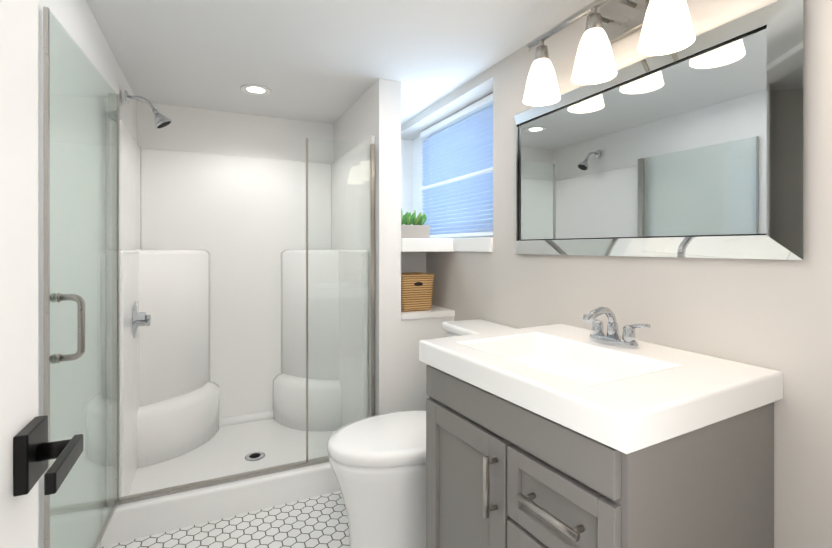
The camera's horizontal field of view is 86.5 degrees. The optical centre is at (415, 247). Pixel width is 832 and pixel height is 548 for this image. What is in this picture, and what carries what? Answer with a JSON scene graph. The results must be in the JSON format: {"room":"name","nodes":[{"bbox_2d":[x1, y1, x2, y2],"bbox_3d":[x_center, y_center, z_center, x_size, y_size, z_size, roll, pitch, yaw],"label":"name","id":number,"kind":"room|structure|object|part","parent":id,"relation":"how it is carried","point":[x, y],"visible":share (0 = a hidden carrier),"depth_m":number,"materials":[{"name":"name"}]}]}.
{"room":"bathroom","nodes":[
{"label":"bathroom","id":0,"kind":"room"},
{"bbox_2d":[38,0,136,547],"bbox_3d":[-1.013,0.151,1.127,0.120,1.980,3.272,0,0,-25],"label":"wall","id":1,"kind":"structure","parent":0,"point":[76,19],"depth_m":1.37,"materials":[{"name":"white paint"}]},
{"bbox_2d":[100,491,349,547],"bbox_3d":[0.094,1.181,0.979,2.065,0.080,4.472,0,0,-25],"label":"floor","id":2,"kind":"structure","parent":0,"point":[320,521],"depth_m":1.78,"materials":[{"name":"tile"}]},
{"bbox_2d":[43,6,374,547],"bbox_3d":[-0.769,0.199,2.044,1.184,1.882,1.589,0,0,-25],"label":"shower","id":3,"kind":"object","parent":2,"relation":"on","point":[239,334],"visible":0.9,"depth_m":2.33,"materials":[{"name":"white plastic"}]},
{"bbox_3d":[-1.062,0.200,1.414,0.124,1.602,0.692,0,0,-25],"label":"glass door","id":4,"kind":"part","parent":3,"relation":"part of","materials":[{"name":"clear glass"}]},
{"bbox_2d":[327,319,515,547],"bbox_3d":[0.047,0.739,1.744,0.796,0.802,0.456,0,0,-25],"label":"toilet","id":5,"kind":"object","parent":2,"relation":"on","point":[378,464],"visible":0.38,"depth_m":1.55,"materials":[{"name":"white ceramic"}]},
{"bbox_2d":[419,307,782,547],"bbox_3d":[0.431,0.655,1.177,0.638,0.972,0.697,0,0,-29],"label":"bathroom vanity","id":6,"kind":"object","parent":2,"relation":"on","point":[559,436],"visible":1,"depth_m":0.94,"materials":[{"name":"grey paint"}]},
{"bbox_3d":[0.234,0.706,0.916,0.038,0.448,0.268,0,0,-29],"label":"handle","id":7,"kind":"part","parent":6,"relation":"part of","materials":[{"name":"silver metal"}]},
{"bbox_2d":[583,307,649,348],"bbox_3d":[0.534,0.224,1.268,0.148,0.110,0.216,0,0,-29],"label":"faucet","id":8,"kind":"object","parent":6,"relation":"on","point":[597,339],"depth_m":1.26,"materials":[{"name":"silver metal"}]},
{"bbox_2d":[137,101,412,224],"bbox_3d":[-0.774,0.149,2.974,1.865,1.980,0.120,0,0,-25],"label":"wall","id":9,"kind":"structure","parent":0,"point":[191,129],"depth_m":2.77,"materials":[{"name":"white paint"}]},
{"bbox_2d":[86,0,593,124],"bbox_3d":[0.094,-0.879,0.977,2.065,0.080,4.472,0,0,-25],"label":"ceiling","id":10,"kind":"structure","parent":0,"point":[327,61],"depth_m":1.84,"materials":[{"name":"white paint"}]},
{"bbox_2d":[240,84,270,95],"bbox_3d":[-0.848,-0.836,2.342,0.156,0.009,0.156,0,0,-25],"label":"recessed light","id":11,"kind":"object","parent":10,"relation":"in","point":[253,89],"visible":1,"depth_m":2.34,"materials":[{"name":"white"}]},
{"bbox_2d":[334,78,400,414],"bbox_3d":[-0.318,0.149,2.622,0.117,1.980,0.902,0,0,-25],"label":"wall","id":12,"kind":"structure","parent":0,"point":[374,109],"depth_m":2.22,"materials":[{"name":"white paint"}]},
{"bbox_2d":[401,252,454,410],"bbox_3d":[-0.123,0.579,2.707,0.308,1.120,0.912,0,0,-25],"label":"wall","id":13,"kind":"structure","parent":0,"point":[417,327],"depth_m":2.28,"materials":[{"name":"white paint"}]},
{"bbox_2d":[401,272,434,311],"bbox_3d":[-0.028,0.236,2.408,0.210,0.194,0.210,0,0,-25],"label":"basket","id":14,"kind":"object","parent":13,"relation":"in","point":[416,291],"visible":0.81,"depth_m":2.32,"materials":[{"name":"wicker"}]},
{"bbox_2d":[401,237,492,251],"bbox_3d":[0.025,-0.016,2.582,0.473,0.070,1.262,0,0,-25],"label":"niche shelf","id":15,"kind":"object","parent":13,"relation":"on","point":[483,244],"visible":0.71,"depth_m":2.26,"materials":[{"name":"white"}]},
{"bbox_2d":[401,208,429,237],"bbox_3d":[-0.034,-0.132,2.367,0.209,0.162,0.114,0,0,-32],"label":"plants","id":16,"kind":"object","parent":15,"relation":"on","point":[417,229],"visible":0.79,"depth_m":2.34,"materials":[{"name":"green plant"}]},
{"bbox_2d":[401,0,831,547],"bbox_3d":[0.623,0.150,1.818,0.300,1.980,3.152,0,0,-25],"label":"wall","id":17,"kind":"structure","parent":0,"point":[774,314],"depth_m":1.16,"materials":[{"name":"grey paint"}]},
{"bbox_2d":[434,172,492,227],"bbox_3d":[0.333,-0.436,2.624,0.060,0.650,0.880,0,0,-25],"label":"window","id":18,"kind":"structure","parent":17,"relation":"in","point":[466,212],"depth_m":2.67,"materials":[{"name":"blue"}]},
{"bbox_2d":[420,93,492,237],"bbox_3d":[0.246,-0.424,2.584,0.040,0.723,0.960,0,0,-25],"label":"window blind","id":19,"kind":"object","parent":18,"relation":"attached to","point":[462,148],"visible":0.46,"depth_m":2.55,"materials":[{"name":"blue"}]},
{"bbox_2d":[523,0,695,105],"bbox_3d":[0.566,-0.652,1.343,0.197,0.275,0.624,0,0,-25],"label":"sconce","id":20,"kind":"object","parent":17,"relation":"attached to","point":[666,26],"visible":1,"depth_m":1.31,"materials":[{"name":"white glass"}]},
{"bbox_2d":[514,0,803,259],"bbox_3d":[0.620,-0.267,1.413,0.042,0.585,1.010,0,0,-25],"label":"vanity mirror","id":21,"kind":"object","parent":17,"relation":"attached to","point":[695,149],"visible":0.98,"depth_m":1.19,"materials":[{"name":"mirrored glass"},{"name":"silver backing"}]},
{"bbox_3d":[0.413,0.152,0.050,1.565,1.980,0.120,0,0,-25],"label":"wall","id":22,"kind":"structure","parent":0,"visible":0},
{"bbox_2d":[0,0,82,547],"bbox_3d":[-0.303,0.169,0.181,0.133,1.930,0.697,0,0,-24],"label":"entry door","id":23,"kind":"structure","parent":22,"relation":"in","point":[28,450],"depth_m":0.45,"materials":[{"name":"white paint"}]},
{"label":"outside","id":24,"kind":"structure","parent":0,"visible":0},
{"bbox_2d":[449,167,492,222],"bbox_3d":[0.509,-0.461,2.672,0.010,1.600,2.100,0,0,-25],"label":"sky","id":25,"kind":"structure","parent":24,"point":[478,206],"depth_m":2.88,"materials":[{"name":"blue"}]}
]}

